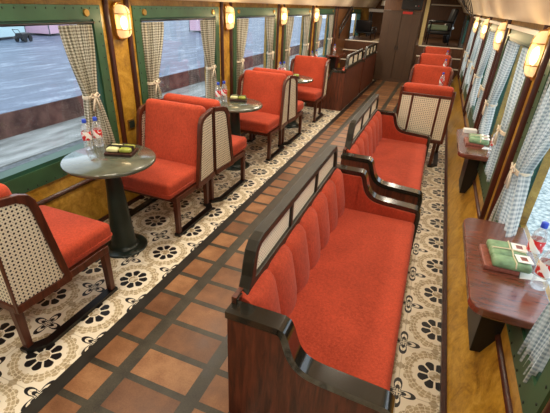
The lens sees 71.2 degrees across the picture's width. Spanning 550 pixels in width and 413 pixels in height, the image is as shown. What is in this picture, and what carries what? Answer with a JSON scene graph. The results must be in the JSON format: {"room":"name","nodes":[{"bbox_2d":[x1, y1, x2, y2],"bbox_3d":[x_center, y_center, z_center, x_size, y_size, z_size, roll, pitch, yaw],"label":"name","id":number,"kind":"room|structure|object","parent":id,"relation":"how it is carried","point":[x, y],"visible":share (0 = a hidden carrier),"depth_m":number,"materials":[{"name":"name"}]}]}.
{"room":"train carriage","nodes":[
{"label":"train carriage","id":0,"kind":"room"},
{"bbox_2d":[0,0,371,219],"bbox_3d":[0.171,-2.639,6.983,0.200,1.900,17.100,13,30,18],"label":"wall","id":1,"kind":"structure","parent":0,"point":[89,200],"depth_m":3.35,"materials":[{"name":"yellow paint"}]},
{"bbox_2d":[0,4,119,193],"bbox_3d":[-1.701,-0.719,2.625,0.129,1.185,1.490,13,30,18],"label":"window","id":2,"kind":"structure","parent":1,"relation":"in","point":[24,178],"depth_m":2.80,"materials":[{"name":"green paint"}]},
{"bbox_2d":[0,21,94,26],"bbox_3d":[-1.627,-1.126,2.384,0.018,0.017,1.320,13,30,18],"label":"curtain rod","id":3,"kind":"object","parent":2,"relation":"attached to","point":[79,22],"visible":1,"depth_m":2.56,"materials":[{"name":"black metal"}]},
{"bbox_2d":[58,24,115,146],"bbox_3d":[-1.457,-0.858,3.057,0.114,1.065,0.370,15,30,22],"label":"curtain","id":4,"kind":"object","parent":3,"relation":"hanging from","point":[77,40],"visible":0.8,"depth_m":2.95,"materials":[{"name":"beige fabric"}]},
{"bbox_2d":[102,0,127,143],"bbox_3d":[-1.348,-1.030,3.289,0.030,1.351,0.048,13,30,18],"label":"trim","id":5,"kind":"structure","parent":1,"relation":"attached to","point":[105,6],"depth_m":3.21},
{"bbox_2d":[110,1,131,39],"bbox_3d":[-1.240,-1.511,3.138,0.121,0.288,0.148,13,30,18],"label":"wall lamp","id":6,"kind":"object","parent":1,"relation":"attached to","point":[119,13],"visible":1,"depth_m":3.10,"materials":[{"name":"white glass"}]},
{"bbox_2d":[123,0,140,110],"bbox_3d":[-1.260,-1.129,3.485,0.030,1.351,0.048,13,30,18],"label":"trim","id":7,"kind":"structure","parent":1,"relation":"attached to","point":[125,2],"depth_m":3.41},
{"bbox_2d":[98,133,246,221],"bbox_3d":[-0.589,-0.957,5.522,0.016,0.036,12.700,13,30,18],"label":"baseboard","id":8,"kind":"structure","parent":1,"relation":"attached to","point":[138,197],"depth_m":3.72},
{"bbox_2d":[131,6,220,104],"bbox_3d":[-1.009,-1.504,4.162,0.129,1.185,1.490,13,30,18],"label":"window","id":9,"kind":"structure","parent":1,"relation":"in","point":[139,13],"depth_m":3.64,"materials":[{"name":"green paint"}]},
{"bbox_2d":[140,17,215,21],"bbox_3d":[-0.935,-1.911,3.921,0.018,0.017,1.320,13,30,18],"label":"curtain rod","id":10,"kind":"object","parent":9,"relation":"attached to","point":[146,20],"visible":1,"depth_m":3.78,"materials":[{"name":"black metal"}]},
{"bbox_2d":[141,22,163,98],"bbox_3d":[-1.145,-1.206,3.739,0.114,1.065,0.332,15,30,22],"label":"curtain","id":11,"kind":"object","parent":10,"relation":"hanging from","point":[153,32],"visible":0.68,"depth_m":3.61,"materials":[{"name":"beige fabric"}]},
{"bbox_2d":[200,20,218,98],"bbox_3d":[-0.766,-1.643,4.594,0.114,1.065,0.370,11,29,14],"label":"curtain","id":12,"kind":"object","parent":10,"relation":"hanging from","point":[207,27],"visible":0.84,"depth_m":4.50,"materials":[{"name":"beige fabric"}]},
{"bbox_2d":[37,61,340,205],"bbox_3d":[-0.510,-1.408,5.560,0.020,0.042,13.200,13,30,18],"label":"trim","id":13,"kind":"structure","parent":1,"relation":"attached to","point":[86,181],"depth_m":3.01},
{"bbox_2d":[220,2,224,97],"bbox_3d":[-0.656,-1.815,4.827,0.030,1.351,0.048,13,30,18],"label":"trim","id":14,"kind":"structure","parent":1,"relation":"attached to","point":[221,3],"depth_m":4.71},
{"bbox_2d":[223,5,234,30],"bbox_3d":[-0.547,-2.296,4.675,0.121,0.288,0.148,13,30,18],"label":"wall lamp","id":15,"kind":"object","parent":1,"relation":"attached to","point":[228,11],"visible":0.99,"depth_m":4.63,"materials":[{"name":"white glass"}]},
{"bbox_2d":[229,2,232,94],"bbox_3d":[-0.568,-1.914,5.022,0.030,1.351,0.048,13,30,18],"label":"trim","id":16,"kind":"structure","parent":1,"relation":"attached to","point":[230,3],"depth_m":4.99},
{"bbox_2d":[233,7,276,94],"bbox_3d":[-0.316,-2.289,5.700,0.129,1.185,1.490,13,30,18],"label":"window","id":17,"kind":"structure","parent":1,"relation":"in","point":[239,11],"depth_m":5.25,"materials":[{"name":"green paint"}]},
{"bbox_2d":[237,16,275,17],"bbox_3d":[-0.242,-2.696,5.459,0.018,0.017,1.320,13,30,18],"label":"curtain rod","id":18,"kind":"object","parent":17,"relation":"attached to","point":[247,16],"visible":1,"depth_m":5.35,"materials":[{"name":"black metal"}]},
{"bbox_2d":[236,18,248,94],"bbox_3d":[-0.462,-1.992,5.279,0.114,1.065,0.333,11,29,14],"label":"curtain","id":19,"kind":"object","parent":18,"relation":"hanging from","point":[242,23],"visible":0.63,"depth_m":5.16,"materials":[{"name":"beige fabric"}]},
{"bbox_2d":[266,17,274,68],"bbox_3d":[-0.073,-2.428,6.133,0.114,1.065,0.370,11,29,14],"label":"curtain","id":20,"kind":"object","parent":18,"relation":"hanging from","point":[270,21],"visible":0.79,"depth_m":6.00,"materials":[{"name":"beige fabric"}]},
{"bbox_2d":[275,4,279,68],"bbox_3d":[0.036,-2.599,6.365,0.030,1.351,0.048,13,30,18],"label":"trim","id":21,"kind":"structure","parent":1,"relation":"attached to","point":[278,11],"depth_m":6.26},
{"bbox_2d":[279,6,287,25],"bbox_3d":[0.145,-3.081,6.213,0.121,0.288,0.148,13,30,18],"label":"wall lamp","id":22,"kind":"object","parent":1,"relation":"attached to","point":[283,10],"visible":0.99,"depth_m":6.17,"materials":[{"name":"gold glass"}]},
{"bbox_2d":[282,8,311,70],"bbox_3d":[0.376,-3.074,7.237,0.129,1.185,1.490,13,30,18],"label":"window","id":23,"kind":"structure","parent":1,"relation":"in","point":[291,11],"depth_m":6.93,"materials":[{"name":"green paint"}]},
{"bbox_3d":[0.450,-3.481,6.996,0.018,0.017,1.320,13,30,18],"label":"curtain rod","id":24,"kind":"object","parent":23,"relation":"attached to","visible":0},
{"bbox_2d":[284,16,293,70],"bbox_3d":[0.239,-2.775,6.814,0.114,1.065,0.332,15,30,22],"label":"curtain","id":25,"kind":"object","parent":24,"relation":"hanging from","point":[290,20],"visible":0.81,"depth_m":6.71,"materials":[{"name":"beige fabric"}]},
{"bbox_2d":[302,16,310,55],"bbox_3d":[0.619,-3.211,7.668,0.114,1.065,0.370,15,30,22],"label":"curtain","id":26,"kind":"object","parent":24,"relation":"hanging from","point":[306,18],"visible":0.76,"depth_m":7.55,"materials":[{"name":"beige fabric"}]},
{"bbox_2d":[313,9,334,57],"bbox_3d":[1.068,-3.858,8.775,0.129,1.185,1.490,13,30,18],"label":"window","id":27,"kind":"structure","parent":1,"relation":"in","point":[322,11],"depth_m":8.98,"materials":[{"name":"green paint"}]},
{"bbox_3d":[1.142,-4.266,8.534,0.018,0.017,1.320,13,30,18],"label":"curtain rod","id":28,"kind":"object","parent":27,"relation":"attached to","visible":0},
{"bbox_2d":[315,15,322,53],"bbox_3d":[0.923,-3.562,8.354,0.114,1.065,0.333,11,29,14],"label":"curtain","id":29,"kind":"object","parent":28,"relation":"hanging from","point":[319,22],"visible":0.64,"depth_m":8.23,"materials":[{"name":"beige fabric"}]},
{"bbox_2d":[326,15,333,58],"bbox_3d":[1.312,-3.996,9.206,0.114,1.065,0.370,15,30,22],"label":"curtain","id":30,"kind":"object","parent":28,"relation":"hanging from","point":[331,17],"visible":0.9,"depth_m":9.13,"materials":[{"name":"beige fabric"}]},
{"bbox_2d":[326,52,345,69],"bbox_3d":[1.513,-3.590,9.643,0.320,0.464,0.850,13,30,18],"label":"table","id":31,"kind":"object","parent":1,"relation":"attached to","point":[334,56],"visible":0.87,"depth_m":9.51,"materials":[{"name":"brown wood"}]},
{"bbox_2d":[332,6,351,61],"bbox_3d":[1.784,-4.595,10.272,0.008,1.360,2.010,13,30,18],"label":"trim","id":32,"kind":"structure","parent":1,"relation":"attached to","point":[340,43],"depth_m":10.17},
{"bbox_2d":[349,9,361,35],"bbox_3d":[2.360,-5.323,11.644,0.129,1.185,1.470,13,30,18],"label":"window","id":33,"kind":"structure","parent":1,"relation":"in","point":[358,12],"depth_m":11.69,"materials":[{"name":"green paint"}]},
{"bbox_2d":[0,80,444,412],"bbox_3d":[0.884,-0.684,5.301,3.272,0.100,13.200,13,30,18],"label":"floor","id":34,"kind":"structure","parent":0,"point":[158,343],"depth_m":2.49,"materials":[{"name":"tile"}]},
{"bbox_2d":[0,183,117,353],"bbox_3d":[-1.465,0.187,2.278,0.668,0.996,0.712,13,30,18],"label":"dining chair","id":35,"kind":"object","parent":34,"relation":"on","point":[42,247],"visible":1,"depth_m":2.06,"materials":[{"name":"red fabric"}]},
{"bbox_2d":[60,143,155,257],"bbox_3d":[-1.206,-0.018,2.941,0.639,0.757,0.639,13,30,18],"label":"round table","id":36,"kind":"object","parent":34,"relation":"on","point":[90,162],"visible":0.91,"depth_m":2.83,"materials":[{"name":"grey stone"}]},
{"bbox_2d":[81,119,91,140],"bbox_3d":[-1.395,-0.534,2.841,0.067,0.228,0.067,3,28,-1],"label":"water bottle","id":37,"kind":"object","parent":36,"relation":"on","point":[86,134],"visible":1,"depth_m":2.82,"materials":[{"name":"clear plastic"}]},
{"bbox_2d":[92,117,102,137],"bbox_3d":[-1.344,-0.563,2.901,0.067,0.228,0.067,-13,32,-27],"label":"water bottle","id":38,"kind":"object","parent":36,"relation":"on","point":[97,132],"visible":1,"depth_m":2.88,"materials":[{"name":"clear plastic"}]},
{"bbox_2d":[104,148,137,156],"bbox_3d":[-1.138,-0.406,2.845,0.200,0.022,0.152,3,28,0],"label":"tray","id":39,"kind":"object","parent":36,"relation":"on","point":[106,153],"visible":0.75,"depth_m":2.78,"materials":[{"name":"brown wood"}]},
{"bbox_2d":[119,144,134,152],"bbox_3d":[-1.091,-0.429,2.831,0.089,0.033,0.120,3,28,0],"label":"parcel","id":40,"kind":"object","parent":39,"relation":"on","point":[126,148],"visible":1,"depth_m":2.80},
{"bbox_2d":[122,98,214,236],"bbox_3d":[-0.977,-0.367,3.362,0.668,0.996,0.712,13,30,18],"label":"dining chair","id":41,"kind":"object","parent":34,"relation":"on","point":[180,135],"visible":0.84,"depth_m":3.32,"materials":[{"name":"fabric"}]},
{"bbox_2d":[156,93,246,202],"bbox_3d":[-0.707,-0.672,3.960,0.668,0.996,0.712,13,30,18],"label":"dining chair","id":42,"kind":"object","parent":34,"relation":"on","point":[228,148],"visible":0.44,"depth_m":3.66,"materials":[{"name":"wicker"}]},
{"bbox_2d":[215,97,262,170],"bbox_3d":[-0.476,-0.845,4.561,0.639,0.757,0.639,13,30,18],"label":"round table","id":43,"kind":"object","parent":34,"relation":"on","point":[251,105],"visible":0.56,"depth_m":4.42,"materials":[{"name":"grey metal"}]},
{"bbox_2d":[237,70,290,160],"bbox_3d":[-0.236,-1.206,5.007,0.668,0.996,0.712,13,30,18],"label":"dining chair","id":44,"kind":"object","parent":34,"relation":"on","point":[271,89],"visible":0.86,"depth_m":4.96,"materials":[{"name":"fabric"}]},
{"bbox_2d":[253,67,303,144],"bbox_3d":[0.033,-1.512,5.605,0.668,0.996,0.712,13,30,18],"label":"dining chair","id":45,"kind":"object","parent":34,"relation":"on","point":[295,106],"visible":0.33,"depth_m":5.33,"materials":[{"name":"brown wood"}]},
{"bbox_2d":[285,75,312,127],"bbox_3d":[0.268,-1.689,6.214,0.639,0.757,0.639,13,30,18],"label":"round table","id":46,"kind":"object","parent":34,"relation":"on","point":[303,79],"visible":0.38,"depth_m":6.13,"materials":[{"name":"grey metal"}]},
{"bbox_2d":[290,55,329,122],"bbox_3d":[0.518,-2.061,6.681,0.668,0.996,0.712,13,30,18],"label":"dining chair","id":47,"kind":"object","parent":34,"relation":"on","point":[317,68],"visible":0.66,"depth_m":6.63,"materials":[{"name":"fabric"}]},
{"bbox_2d":[225,145,420,412],"bbox_3d":[0.463,0.308,2.332,0.731,0.905,1.850,13,30,18],"label":"seat","id":48,"kind":"object","parent":34,"relation":"on","point":[313,316],"visible":1,"depth_m":1.94,"materials":[{"name":"fabric"}]},
{"bbox_2d":[304,49,363,110],"bbox_3d":[1.286,-2.732,8.012,0.731,0.996,1.850,13,30,18],"label":"seat","id":49,"kind":"object","parent":34,"relation":"on","point":[343,86],"visible":0.86,"depth_m":7.41,"materials":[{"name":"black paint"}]},
{"bbox_2d":[333,43,376,92],"bbox_3d":[2.005,-3.546,9.608,0.731,0.996,1.850,13,30,18],"label":"seat","id":50,"kind":"object","parent":34,"relation":"on","point":[370,52],"visible":0.51,"depth_m":9.32,"materials":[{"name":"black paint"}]},
{"bbox_2d":[340,94,430,207],"bbox_3d":[1.236,-0.567,4.047,0.731,0.905,1.850,13,30,18],"label":"seat","id":51,"kind":"object","parent":34,"relation":"on","point":[393,157],"visible":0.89,"depth_m":3.93,"materials":[{"name":"fabric"}]},
{"bbox_2d":[373,10,421,82],"bbox_3d":[3.244,-4.251,10.257,0.950,1.740,0.220,13,30,18],"label":"storage cabinet","id":52,"kind":"object","parent":34,"relation":"on","point":[399,31],"visible":0.98,"depth_m":10.16,"materials":[{"name":"brown wood"}]},
{"bbox_2d":[401,0,423,10],"bbox_3d":[3.460,-5.087,9.666,0.500,0.305,0.049,13,30,18],"label":"monitor","id":53,"kind":"object","parent":52,"relation":"on","point":[411,5],"visible":1,"depth_m":9.66,"materials":[{"name":"black"}]},
{"bbox_2d":[396,82,455,167],"bbox_3d":[1.938,-1.141,5.094,0.668,0.996,0.712,13,30,18],"label":"dining chair","id":54,"kind":"object","parent":34,"relation":"on","point":[421,108],"visible":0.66,"depth_m":4.72,"materials":[{"name":"wicker"}]},
{"bbox_2d":[408,64,452,86],"bbox_3d":[2.487,-1.777,6.339,0.668,0.996,0.712,13,30,18],"label":"dining chair","id":55,"kind":"object","parent":34,"relation":"on","point":[420,73],"visible":0.27,"depth_m":6.30,"materials":[{"name":"fabric"}]},
{"bbox_2d":[417,53,451,66],"bbox_3d":[3.224,-2.612,7.976,0.668,0.996,0.712,13,30,18],"label":"dining chair","id":56,"kind":"object","parent":34,"relation":"on","point":[424,58],"visible":0.23,"depth_m":7.93,"materials":[{"name":"fabric"}]},
{"bbox_2d":[423,46,451,55],"bbox_3d":[3.920,-3.401,9.521,0.668,0.996,0.712,13,30,18],"label":"dining chair","id":57,"kind":"object","parent":34,"relation":"on","point":[428,49],"visible":0.23,"depth_m":9.47,"materials":[{"name":"fabric"}]},
{"bbox_2d":[340,39,378,79],"bbox_3d":[2.305,-4.071,10.655,0.950,0.964,0.492,13,30,18],"label":"trim","id":58,"kind":"structure","parent":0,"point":[350,44],"depth_m":10.72,"materials":[{"name":"brown wood"}]},
{"bbox_2d":[186,0,549,25],"bbox_3d":[1.720,-3.397,5.899,3.140,0.685,17.100,13,30,18],"label":"ceiling","id":59,"kind":"structure","parent":0,"point":[531,11],"depth_m":4.01,"materials":[{"name":"paint"}]},
{"bbox_2d":[344,33,462,68],"bbox_3d":[4.088,-4.715,12.144,3.272,1.060,3.899,13,30,18],"label":"floor","id":60,"kind":"structure","parent":0,"point":[432,41],"depth_m":11.20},
{"bbox_2d":[354,20,376,38],"bbox_3d":[2.644,-5.187,11.239,0.519,0.491,0.590,16,31,23],"label":"armchair","id":61,"kind":"object","parent":60,"relation":"on","point":[362,26],"visible":0.98,"depth_m":11.02,"materials":[{"name":"black leather"}]},
{"bbox_2d":[418,0,430,44],"bbox_3d":[3.903,-4.924,9.943,0.090,1.360,0.060,13,30,18],"label":"pillar","id":62,"kind":"structure","parent":60,"relation":"on","point":[428,1],"depth_m":9.98,"materials":[{"name":"brown paint"}]},
{"bbox_2d":[424,9,458,44],"bbox_3d":[4.582,-4.968,10.588,0.655,0.893,0.692,9,29,12],"label":"armchair","id":63,"kind":"object","parent":60,"relation":"on","point":[446,29],"visible":1,"depth_m":10.38,"materials":[{"name":"black leather"}]},
{"bbox_2d":[428,24,447,30],"bbox_3d":[4.502,-4.951,10.621,0.480,0.120,0.560,9,29,12],"label":"cushion","id":64,"kind":"object","parent":63,"relation":"on","point":[433,27],"depth_m":10.40,"materials":[{"name":"green fabric"}]},
{"bbox_2d":[384,0,424,11],"bbox_3d":[3.317,-5.303,9.753,0.960,0.585,0.130,13,30,18],"label":"wall partition","id":65,"kind":"structure","parent":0,"point":[389,4],"depth_m":9.85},
{"bbox_2d":[372,0,465,38],"bbox_3d":[4.884,-6.630,13.215,3.472,1.500,0.080,13,30,18],"label":"wall","id":66,"kind":"structure","parent":0,"point":[435,12],"depth_m":12.98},
{"bbox_2d":[447,13,549,412],"bbox_3d":[3.071,-1.974,6.017,0.327,1.900,17.100,13,30,18],"label":"wall","id":67,"kind":"structure","parent":0,"point":[474,385],"depth_m":2.32,"materials":[{"name":"yellow paint"}]},
{"bbox_2d":[414,45,462,82],"bbox_3d":[4.199,-3.637,10.024,1.087,0.964,0.492,13,30,18],"label":"trim","id":68,"kind":"structure","parent":67,"relation":"attached to","point":[456,52],"depth_m":9.91,"materials":[{"name":"brown wood"}]},
{"bbox_2d":[439,126,447,412],"bbox_3d":[2.064,-0.349,4.638,0.027,0.036,12.700,13,30,18],"label":"baseboard","id":69,"kind":"structure","parent":67,"relation":"attached to","point":[443,362],"depth_m":2.57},
{"bbox_2d":[458,14,473,72],"bbox_3d":[4.625,-3.944,9.326,0.008,1.360,2.010,13,30,18],"label":"trim","id":70,"kind":"structure","parent":67,"relation":"attached to","point":[471,18],"depth_m":9.46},
{"bbox_2d":[460,16,475,82],"bbox_3d":[3.991,-3.188,7.801,0.129,1.185,1.490,13,30,18],"label":"window","id":71,"kind":"structure","parent":67,"relation":"in","point":[461,74],"depth_m":8.07,"materials":[{"name":"green paint"}]},
{"bbox_3d":[3.983,-3.614,7.587,0.018,0.017,1.320,13,30,18],"label":"curtain rod","id":72,"kind":"object","parent":71,"relation":"attached to","visible":0},
{"bbox_2d":[459,23,474,76],"bbox_3d":[4.126,-3.322,8.213,0.114,1.065,0.669,11,29,14],"label":"curtain","id":73,"kind":"object","parent":72,"relation":"hanging from","point":[472,32],"visible":0.58,"depth_m":8.24,"materials":[{"name":"beige fabric"}]},
{"bbox_2d":[463,18,484,100],"bbox_3d":[3.299,-2.404,6.263,0.129,1.185,1.490,13,30,18],"label":"window","id":74,"kind":"structure","parent":67,"relation":"in","point":[481,21],"depth_m":6.50,"materials":[{"name":"green paint"}]},
{"bbox_3d":[3.290,-2.830,6.050,0.018,0.017,1.320,13,30,18],"label":"curtain rod","id":75,"kind":"object","parent":74,"relation":"attached to","visible":0},
{"bbox_2d":[462,26,481,93],"bbox_3d":[3.433,-2.536,6.674,0.114,1.065,0.670,11,29,14],"label":"curtain","id":76,"kind":"object","parent":75,"relation":"hanging from","point":[475,48],"visible":0.85,"depth_m":6.70,"materials":[{"name":"beige fabric"}]},
{"bbox_2d":[466,39,481,92],"bbox_3d":[3.105,-2.244,5.945,0.114,0.925,0.443,11,29,14],"label":"curtain","id":77,"kind":"object","parent":75,"relation":"hanging from","point":[473,65],"visible":0.29,"depth_m":5.88,"materials":[{"name":"beige fabric"}]},
{"bbox_2d":[456,129,492,192],"bbox_3d":[1.868,-0.399,3.697,0.320,0.464,0.850,13,30,18],"label":"table","id":78,"kind":"object","parent":67,"relation":"attached to","point":[473,155],"visible":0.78,"depth_m":3.54,"materials":[{"name":"brown wood"}]},
{"bbox_2d":[464,137,483,146],"bbox_3d":[1.836,-0.598,3.549,0.152,0.022,0.200,11,29,16],"label":"tray","id":79,"kind":"object","parent":78,"relation":"on","point":[466,139],"visible":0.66,"depth_m":3.48,"materials":[{"name":"brown"}]},
{"bbox_2d":[469,133,489,144],"bbox_3d":[1.870,-0.625,3.521,0.171,0.052,0.233,14,30,20],"label":"bundle","id":80,"kind":"object","parent":79,"relation":"on","point":[482,139],"visible":1,"depth_m":3.46,"materials":[{"name":"green"}]},
{"bbox_2d":[463,17,488,112],"bbox_3d":[2.944,-2.053,5.620,0.030,1.351,0.048,13,30,18],"label":"trim","id":81,"kind":"structure","parent":67,"relation":"attached to","point":[488,17],"depth_m":5.66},
{"bbox_2d":[463,17,492,115],"bbox_3d":[2.856,-1.953,5.425,0.030,1.351,0.048,13,30,18],"label":"trim","id":82,"kind":"structure","parent":67,"relation":"attached to","point":[491,18],"depth_m":5.34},
{"bbox_2d":[467,20,498,127],"bbox_3d":[2.607,-1.619,4.726,0.129,1.185,1.490,13,30,18],"label":"window","id":83,"kind":"structure","parent":67,"relation":"in","point":[493,27],"depth_m":5.04,"materials":[{"name":"green paint"}]},
{"bbox_3d":[2.598,-2.045,4.512,0.018,0.017,1.320,13,30,18],"label":"curtain rod","id":84,"kind":"object","parent":83,"relation":"attached to","visible":0},
{"bbox_2d":[466,31,495,117],"bbox_3d":[2.741,-1.752,5.136,0.114,1.065,0.669,11,29,14],"label":"curtain","id":85,"kind":"object","parent":84,"relation":"hanging from","point":[478,76],"visible":0.9,"depth_m":5.15,"materials":[{"name":"beige fabric"}]},
{"bbox_2d":[472,47,495,122],"bbox_3d":[2.430,-1.456,4.403,0.114,0.925,0.444,15,30,22],"label":"curtain","id":86,"kind":"object","parent":84,"relation":"hanging from","point":[482,87],"visible":0.48,"depth_m":4.33,"materials":[{"name":"beige fabric"}]},
{"bbox_2d":[457,72,512,412],"bbox_3d":[2.319,-0.759,4.617,0.020,0.042,13.200,13,30,18],"label":"trim","id":87,"kind":"structure","parent":67,"relation":"attached to","point":[501,360],"depth_m":1.73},
{"bbox_2d":[480,17,489,39],"bbox_3d":[2.895,-2.450,5.296,0.091,0.288,0.148,13,30,18],"label":"wall lamp","id":88,"kind":"object","parent":67,"relation":"attached to","point":[485,23],"visible":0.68,"depth_m":5.26,"materials":[{"name":"glass"}]},
{"bbox_2d":[473,19,507,128],"bbox_3d":[2.252,-1.268,4.082,0.030,1.351,0.048,13,30,18],"label":"trim","id":89,"kind":"structure","parent":67,"relation":"attached to","point":[496,52],"depth_m":4.07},
{"bbox_2d":[476,19,511,130],"bbox_3d":[2.164,-1.168,3.887,0.030,1.351,0.048,13,30,18],"label":"trim","id":90,"kind":"structure","parent":67,"relation":"attached to","point":[509,21],"depth_m":3.77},
{"bbox_2d":[493,20,507,51],"bbox_3d":[2.203,-1.665,3.759,0.091,0.288,0.148,13,30,18],"label":"wall lamp","id":91,"kind":"object","parent":67,"relation":"attached to","point":[501,28],"visible":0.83,"depth_m":3.72,"materials":[{"name":"glass"}]},
{"bbox_2d":[462,218,548,351],"bbox_3d":[1.101,0.470,1.994,0.320,0.464,0.850,13,30,18],"label":"table","id":92,"kind":"object","parent":67,"relation":"attached to","point":[495,299],"visible":0.83,"depth_m":1.75,"materials":[{"name":"brown wood"}]},
{"bbox_2d":[479,244,519,275],"bbox_3d":[1.091,0.256,1.877,0.152,0.022,0.200,11,29,16],"label":"tray","id":93,"kind":"object","parent":92,"relation":"on","point":[484,252],"visible":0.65,"depth_m":1.83,"materials":[{"name":"brown"}]},
{"bbox_2d":[486,239,533,273],"bbox_3d":[1.124,0.229,1.849,0.171,0.052,0.233,11,29,15],"label":"bundle","id":94,"kind":"object","parent":93,"relation":"on","point":[508,255],"visible":1,"depth_m":1.81,"materials":[{"name":"green"}]},
{"bbox_2d":[519,272,546,281],"bbox_3d":[1.196,0.328,1.775,0.110,0.002,0.100,19,32,28],"label":"paper card","id":95,"kind":"object","parent":92,"relation":"on","point":[530,276],"visible":0.82,"depth_m":1.77,"materials":[{"name":"white"}]},
{"bbox_2d":[526,221,548,253],"bbox_3d":[1.246,0.174,1.826,0.067,0.228,0.067,16,31,23],"label":"water bottle","id":96,"kind":"object","parent":92,"relation":"on","point":[536,244],"visible":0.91,"depth_m":1.81,"materials":[{"name":"white plastic"}]},
{"bbox_2d":[535,258,549,278],"bbox_3d":[1.175,0.259,1.660,0.067,0.228,0.067,3,28,1],"label":"water bottle","id":97,"kind":"object","parent":92,"relation":"on","point":[542,269],"visible":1,"depth_m":1.65,"materials":[{"name":"white plastic"}]},
{"bbox_2d":[477,24,540,201],"bbox_3d":[1.914,-0.834,3.188,0.129,1.185,1.490,13,30,18],"label":"window","id":98,"kind":"structure","parent":67,"relation":"in","point":[523,38],"depth_m":3.19,"materials":[{"name":"green paint"}]},
{"bbox_2d":[507,24,538,35],"bbox_3d":[1.883,-1.356,2.936,0.020,0.028,1.440,13,30,18],"label":"track","id":99,"kind":"object","parent":98,"relation":"attached to","point":[518,28],"visible":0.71,"depth_m":2.79,"materials":[{"name":"beige"}]},
{"bbox_3d":[1.906,-1.260,2.975,0.018,0.017,1.320,13,30,18],"label":"curtain rod","id":100,"kind":"object","parent":98,"relation":"attached to","visible":0},
{"bbox_2d":[478,41,519,134],"bbox_3d":[2.049,-0.967,3.600,0.114,1.065,0.669,11,29,14],"label":"curtain","id":101,"kind":"object","parent":100,"relation":"hanging from","point":[511,49],"visible":0.85,"depth_m":3.53,"materials":[{"name":"beige fabric"}]},
{"bbox_2d":[484,48,528,181],"bbox_3d":[1.720,-0.674,2.869,0.114,0.925,0.442,11,29,14],"label":"curtain","id":102,"kind":"object","parent":100,"relation":"hanging from","point":[519,76],"visible":0.66,"depth_m":2.78,"materials":[{"name":"beige fabric"}]},
{"bbox_2d":[479,25,549,219],"bbox_3d":[1.560,-0.483,2.545,0.030,1.351,0.048,13,30,18],"label":"trim","id":103,"kind":"structure","parent":67,"relation":"attached to","point":[527,84],"depth_m":2.56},
{"bbox_2d":[486,38,549,220],"bbox_3d":[1.472,-0.383,2.350,0.030,1.351,0.048,13,30,18],"label":"trim","id":104,"kind":"structure","parent":67,"relation":"attached to","point":[546,56],"depth_m":2.28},
{"bbox_2d":[491,59,549,412],"bbox_3d":[1.222,-0.049,1.651,0.129,1.185,1.490,13,30,18],"label":"window","id":105,"kind":"structure","parent":67,"relation":"in","point":[534,394],"depth_m":1.49,"materials":[{"name":"green paint"}]},
{"bbox_3d":[1.213,-0.475,1.437,0.018,0.017,1.320,13,30,18],"label":"curtain rod","id":106,"kind":"object","parent":105,"relation":"attached to","visible":0},
{"bbox_2d":[488,75,549,236],"bbox_3d":[1.343,-0.185,2.066,0.114,1.065,0.669,15,30,21],"label":"curtain","id":107,"kind":"object","parent":106,"relation":"hanging from","point":[513,195],"visible":0.84,"depth_m":2.09,"materials":[{"name":"beige fabric"}]},
{"bbox_2d":[517,301,549,382],"bbox_3d":[0.986,0.195,1.234,0.114,0.985,0.392,13,30,18],"label":"curtain","id":108,"kind":"object","parent":106,"relation":"hanging from","point":[537,342],"visible":0.83,"depth_m":1.39,"materials":[{"name":"beige fabric"}]},
{"bbox_2d":[523,27,549,79],"bbox_3d":[1.510,-0.881,2.221,0.091,0.288,0.148,13,30,18],"label":"wall lamp","id":109,"kind":"object","parent":67,"relation":"attached to","point":[538,44],"visible":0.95,"depth_m":2.18,"materials":[{"name":"glass"}]},
{"label":"outside","id":110,"kind":"structure","parent":0,"visible":0},
{"bbox_2d":[0,16,353,113],"bbox_3d":[-21.590,-16.500,34.565,51.600,0.620,105.000,13,30,18],"label":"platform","id":111,"kind":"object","parent":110,"point":[39,71],"depth_m":15.27,"materials":[{"name":"concrete"}]},
{"bbox_2d":[0,26,25,37],"bbox_3d":[-15.162,-10.338,19.574,2.652,3.200,2.660,4,28,3],"label":"canopy","id":112,"kind":"object","parent":111,"relation":"on","point":[4,31],"visible":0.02,"depth_m":20.18,"materials":[{"name":"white fabric"}]},
{"bbox_2d":[12,29,32,41],"bbox_3d":[-12.772,-8.645,19.385,0.462,0.605,0.974,2,28,-2],"label":"cart","id":113,"kind":"object","parent":111,"relation":"on","point":[23,36],"visible":1,"depth_m":19.30,"materials":[{"name":"black metal"}]},
{"bbox_2d":[25,25,64,35],"bbox_3d":[-14.068,-11.875,22.772,2.252,3.000,2.260,4,28,3],"label":"canopy","id":114,"kind":"object","parent":111,"relation":"on","point":[45,29],"visible":0.21,"depth_m":22.37,"materials":[{"name":"pink fabric"}]},
{"bbox_2d":[189,20,200,31],"bbox_3d":[-5.282,-15.391,30.207,2.452,3.000,2.460,4,28,3],"label":"canopy","id":115,"kind":"object","parent":111,"relation":"on","point":[193,24],"visible":0.17,"depth_m":29.67,"materials":[{"name":"pink fabric"}]},
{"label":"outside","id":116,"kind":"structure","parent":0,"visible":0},
{"bbox_2d":[0,47,322,167],"bbox_3d":[2.963,-10.618,26.512,1.400,0.150,105.000,13,30,18],"label":"ground slab","id":117,"kind":"structure","parent":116,"point":[20,147],"depth_m":8.54,"materials":[{"name":"concrete"}]},
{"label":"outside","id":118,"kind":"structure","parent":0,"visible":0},
{"bbox_2d":[0,55,321,171],"bbox_3d":[5.557,-9.992,25.663,4.200,0.180,105.000,13,30,18],"label":"track","id":119,"kind":"object","parent":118,"point":[13,165],"depth_m":7.67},
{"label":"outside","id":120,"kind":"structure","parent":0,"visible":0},
{"bbox_2d":[0,33,352,139],"bbox_3d":[2.350,-11.010,26.587,0.030,0.615,105.000,13,30,18],"label":"platform","id":121,"kind":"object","parent":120,"point":[17,122],"depth_m":9.55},
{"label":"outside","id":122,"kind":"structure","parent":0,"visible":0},
{"bbox_2d":[526,168,549,286],"bbox_3d":[29.348,-4.570,17.719,38.478,0.150,105.000,13,30,18],"label":"gravel","id":123,"kind":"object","parent":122,"point":[540,212],"depth_m":6.26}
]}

